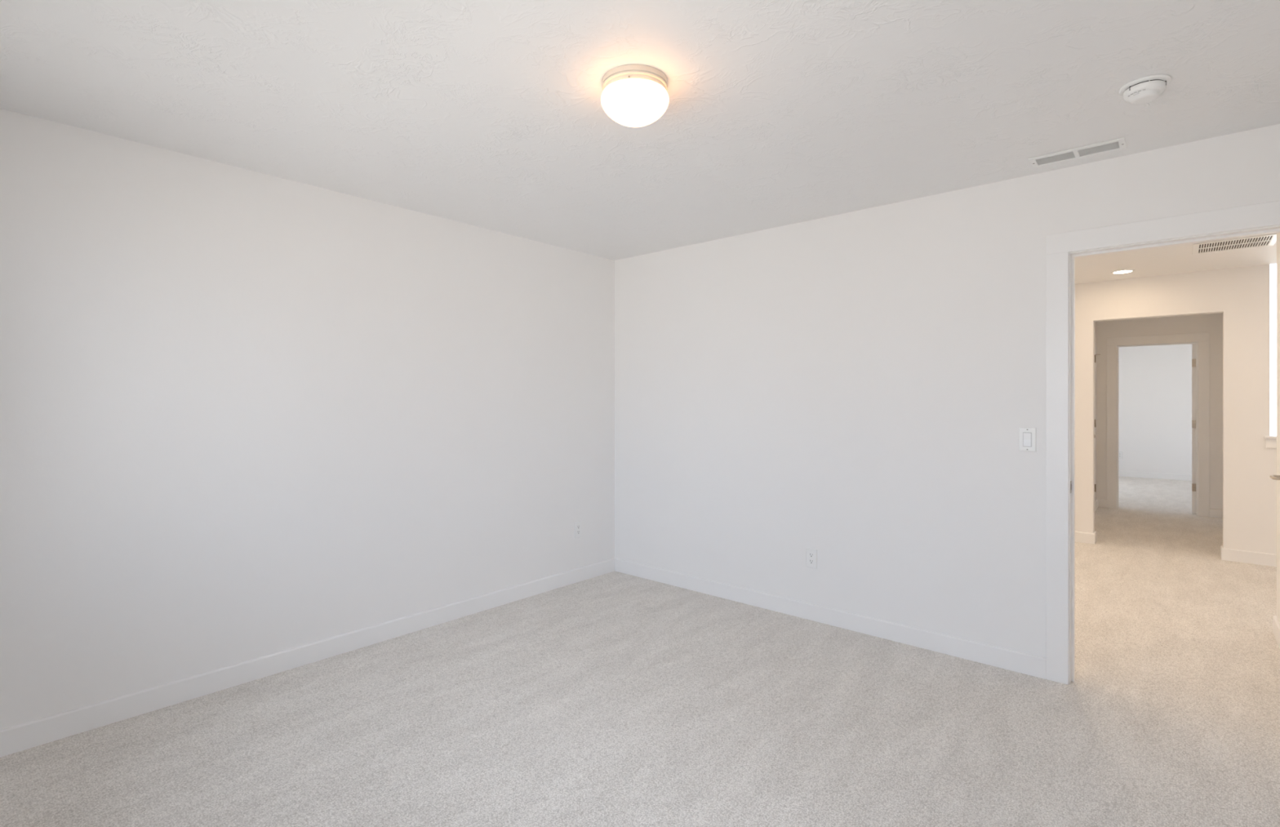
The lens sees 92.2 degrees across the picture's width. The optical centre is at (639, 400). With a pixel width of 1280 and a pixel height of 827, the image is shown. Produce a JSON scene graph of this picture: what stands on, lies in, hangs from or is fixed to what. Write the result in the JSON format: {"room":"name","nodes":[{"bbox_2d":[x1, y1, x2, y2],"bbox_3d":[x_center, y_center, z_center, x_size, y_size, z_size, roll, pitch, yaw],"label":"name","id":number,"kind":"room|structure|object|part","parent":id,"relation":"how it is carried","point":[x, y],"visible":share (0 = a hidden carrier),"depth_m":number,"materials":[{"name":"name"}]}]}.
{"room":"empty bedroom","nodes":[
{"label":"empty bedroom","id":0,"kind":"room"},
{"bbox_2d":[0,108,614,729],"bbox_3d":[-1.551,0.120,3.394,0.115,2.440,3.975,0,0,41],"label":"wall","id":1,"kind":"structure","parent":0,"point":[246,415],"depth_m":2.95,"materials":[{"name":"white paint"}]},
{"bbox_2d":[0,557,615,756],"bbox_3d":[-1.464,1.291,3.394,0.014,0.098,3.860,0,0,41],"label":"baseboard","id":2,"kind":"structure","parent":1,"relation":"attached to","point":[31,734],"depth_m":2.95,"materials":[{"name":"white paint"}]},
{"bbox_2d":[574,520,582,537],"bbox_3d":[-0.456,0.957,4.553,0.007,0.117,0.071,0,0,41],"label":"wall outlet","id":3,"kind":"object","parent":1,"relation":"attached to","point":[578,525],"visible":1,"depth_m":4.55,"materials":[{"name":"white plastic"}]},
{"bbox_2d":[0,475,1279,826],"bbox_3d":[3.587,1.400,5.767,6.730,0.120,14.310,0,0,41],"label":"floor","id":4,"kind":"structure","parent":0,"point":[613,699],"depth_m":2.57,"materials":[{"name":"carpet"}]},
{"bbox_2d":[0,0,1279,284],"bbox_3d":[3.587,-1.400,5.767,6.730,0.600,14.310,0,0,41],"label":"ceiling","id":5,"kind":"structure","parent":0,"point":[489,114],"depth_m":2.19,"materials":[{"name":"white paint"}]},
{"bbox_2d":[600,64,668,127],"bbox_3d":[-0.018,-1.026,2.129,0.235,0.146,0.235,0,0,41],"label":"ceiling light","id":6,"kind":"object","parent":5,"relation":"attached to","point":[633,95],"visible":1,"depth_m":2.05,"materials":[{"name":"white glass"}]},
{"bbox_2d":[1028,137,1127,168],"bbox_3d":[1.943,-1.096,2.741,0.346,0.007,0.145,0,0,41],"label":"ceiling vent","id":7,"kind":"object","parent":5,"relation":"in","point":[1116,144],"visible":1,"depth_m":2.73,"materials":[{"name":"white plastic"}]},
{"bbox_2d":[1111,268,1135,273],"bbox_3d":[4.106,-1.093,5.237,0.164,0.012,0.164,0,0,41],"label":"recessed light","id":8,"kind":"object","parent":5,"relation":"in","point":[1126,270],"visible":1,"depth_m":5.21,"materials":[{"name":"white plastic"}]},
{"bbox_2d":[1118,74,1171,104],"bbox_3d":[1.760,-1.072,2.148,0.142,0.055,0.142,0,0,21],"label":"smoke detector","id":9,"kind":"object","parent":5,"relation":"attached to","point":[1144,90],"visible":1,"depth_m":2.12,"materials":[{"name":"white plastic"}]},
{"bbox_2d":[1191,233,1276,254],"bbox_3d":[4.186,-1.096,4.342,0.431,0.006,0.406,0,0,41],"label":"ceiling vent","id":10,"kind":"object","parent":5,"relation":"in","point":[1267,240],"visible":0.99,"depth_m":4.33,"materials":[{"name":"white plastic"}]},
{"bbox_2d":[614,124,1279,657],"bbox_3d":[1.532,0.120,3.416,6.500,2.440,0.115,0,0,41],"label":"wall","id":11,"kind":"structure","parent":0,"point":[857,388],"depth_m":3.52,"materials":[{"name":"white paint"}]},
{"bbox_2d":[806,547,817,568],"bbox_3d":[1.047,0.965,3.758,0.071,0.117,0.007,0,0,41],"label":"wall outlet","id":12,"kind":"object","parent":11,"relation":"attached to","point":[811,553],"visible":1,"depth_m":3.75,"materials":[{"name":"white plastic"}]},
{"bbox_2d":[808,559,813,564],"bbox_3d":[1.046,0.985,3.756,0.034,0.028,0.002,0,0,41],"label":"receptacle","id":13,"kind":"object","parent":12,"relation":"attached to","point":[811,561],"depth_m":3.76,"materials":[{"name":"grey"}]},
{"bbox_2d":[808,552,813,557],"bbox_3d":[1.046,0.946,3.756,0.034,0.028,0.002,0,0,41],"label":"receptacle","id":14,"kind":"object","parent":12,"relation":"attached to","point":[811,554],"depth_m":3.76,"materials":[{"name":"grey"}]},
{"bbox_2d":[614,558,1045,679],"bbox_3d":[0.880,1.291,3.900,2.851,0.098,0.014,0,0,41],"label":"baseboard","id":15,"kind":"structure","parent":11,"relation":"attached to","point":[997,656],"depth_m":3.57,"materials":[{"name":"white paint"}]},
{"bbox_2d":[1018,426,1036,452],"bbox_3d":[1.896,0.193,3.014,0.074,0.118,0.010,0,0,41],"label":"light switch","id":16,"kind":"object","parent":11,"relation":"attached to","point":[1027,436],"visible":1,"depth_m":3.01,"materials":[{"name":"white plastic"}]},
{"bbox_2d":[1045,200,1279,684],"bbox_3d":[2.109,0.274,2.417,0.952,2.132,0.889,0,0,41],"label":"door frame","id":17,"kind":"structure","parent":11,"relation":"in","point":[1062,249],"depth_m":2.92,"materials":[{"name":"white paint"}]},
{"bbox_3d":[2.312,0.322,2.649,0.952,2.037,0.014,0,0,41],"label":"casing","id":18,"kind":"part","parent":17,"relation":"part of","materials":[{"name":"white paint"}]},
{"bbox_3d":[2.312,-0.745,2.649,0.952,0.095,0.014,0,0,41],"label":"head casing","id":19,"kind":"part","parent":17,"relation":"part of","materials":[{"name":"white paint"}]},
{"bbox_2d":[1094,321,1097,499],"bbox_3d":[4.921,0.120,6.888,0.115,2.440,2.395,0,0,41],"label":"wall","id":20,"kind":"structure","parent":0,"point":[1095,322],"depth_m":7.74,"materials":[{"name":"white paint"}]},
{"bbox_2d":[1095,498,1097,510],"bbox_3d":[4.970,1.291,6.846,0.014,0.098,2.395,0,0,41],"label":"baseboard","id":21,"kind":"structure","parent":20,"relation":"attached to","point":[1096,500],"depth_m":7.59,"materials":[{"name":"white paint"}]},
{"bbox_2d":[1094,334,1100,511],"bbox_3d":[5.176,0.274,7.128,0.210,2.132,0.970,0,0,41],"label":"door","id":22,"kind":"structure","parent":20,"relation":"in","point":[1095,335],"depth_m":7.45,"materials":[{"name":"white paint"}]},
{"bbox_3d":[5.199,0.322,7.107,0.014,2.037,0.970,0,0,41],"label":"casing","id":23,"kind":"part","parent":22,"relation":"part of","materials":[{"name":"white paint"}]},
{"bbox_2d":[1118,343,1191,475],"bbox_3d":[8.369,0.120,11.014,3.030,2.440,0.115,0,0,41],"label":"wall","id":24,"kind":"structure","parent":0,"point":[1155,381],"depth_m":10.55,"materials":[{"name":"white paint"}]},
{"bbox_2d":[1118,451,1122,458],"bbox_3d":[8.461,0.968,10.852,0.071,0.117,0.007,0,0,41],"label":"wall outlet","id":25,"kind":"object","parent":24,"relation":"attached to","point":[1120,453],"visible":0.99,"depth_m":10.85,"materials":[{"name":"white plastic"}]},
{"bbox_2d":[1118,470,1191,480],"bbox_3d":[8.327,1.291,10.965,2.800,0.098,0.014,0,0,41],"label":"baseboard","id":26,"kind":"structure","parent":24,"relation":"attached to","point":[1123,473],"depth_m":10.53,"materials":[{"name":"white paint"}]},
{"bbox_2d":[1097,312,1222,509],"bbox_3d":[5.659,0.120,7.911,3.030,2.440,0.115,0,0,41],"label":"wall","id":27,"kind":"structure","parent":0,"point":[1212,323],"depth_m":7.23,"materials":[{"name":"white paint"}]},
{"bbox_2d":[1106,332,1209,516],"bbox_3d":[6.449,0.281,7.682,0.941,2.117,0.839,0,0,41],"label":"door frame","id":28,"kind":"structure","parent":27,"relation":"in","point":[1200,342],"depth_m":7.23,"materials":[{"name":"white paint"}]},
{"bbox_3d":[6.178,-0.727,7.372,0.941,0.100,0.014,0,0,41],"label":"head casing","id":29,"kind":"part","parent":28,"relation":"part of","materials":[{"name":"white paint"}]},
{"bbox_2d":[1097,498,1222,518],"bbox_3d":[6.202,1.291,7.351,1.177,0.098,0.014,0,0,41],"label":"baseboard","id":30,"kind":"structure","parent":27,"relation":"attached to","point":[1214,513],"depth_m":7.04,"materials":[{"name":"white paint"}]},
{"bbox_2d":[1075,264,1276,554],"bbox_3d":[3.894,0.120,6.119,6.500,2.440,0.115,0,0,41],"label":"wall","id":31,"kind":"structure","parent":0,"point":[1242,294],"depth_m":5.14,"materials":[{"name":"white paint"}]},
{"bbox_2d":[1075,530,1096,543],"bbox_3d":[2.863,1.291,7.020,3.761,0.098,0.143,0,0,41],"label":"baseboard","id":32,"kind":"structure","parent":31,"relation":"attached to","point":[1082,537],"depth_m":5.78,"materials":[{"name":"white paint"}]},
{"bbox_2d":[1220,545,1276,566],"bbox_3d":[5.629,1.291,4.595,1.882,0.098,0.129,0,0,41],"label":"baseboard","id":33,"kind":"structure","parent":31,"relation":"attached to","point":[1228,554],"depth_m":5.06,"materials":[{"name":"white paint"}]},
{"bbox_2d":[1264,435,1276,448],"bbox_3d":[5.729,0.340,4.517,1.629,0.097,0.179,0,0,41],"label":"trim","id":34,"kind":"structure","parent":31,"relation":"attached to","point":[1271,441],"depth_m":4.97,"materials":[{"name":"white paint"}]},
{"bbox_2d":[1276,232,1279,621],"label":"door","id":35,"kind":"structure","parent":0,"point":[1277,233],"depth_m":3.49,"materials":[{"name":"white paint"}]},
{"bbox_2d":[1269,253,1279,648],"bbox_3d":[3.172,0.274,2.943,0.178,2.132,0.950,0,0,41],"label":"door","id":36,"kind":"structure","parent":35,"relation":"in","point":[1273,477],"depth_m":3.32,"materials":[{"name":"white paint"}]},
{"bbox_3d":[3.309,0.400,3.186,0.064,0.062,0.150,0,0,41],"label":"handle","id":37,"kind":"part","parent":36,"relation":"part of","materials":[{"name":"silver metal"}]},
{"bbox_3d":[3.147,0.322,2.964,0.014,2.037,0.950,0,0,41],"label":"casing","id":38,"kind":"part","parent":36,"relation":"part of","materials":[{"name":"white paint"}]},
{"bbox_2d":[1272,615,1279,646],"bbox_3d":[4.211,1.291,2.867,1.744,0.098,0.304,0,0,41],"label":"baseboard","id":39,"kind":"structure","parent":35,"relation":"attached to","point":[1275,621],"depth_m":3.46,"materials":[{"name":"white paint"}]}
]}

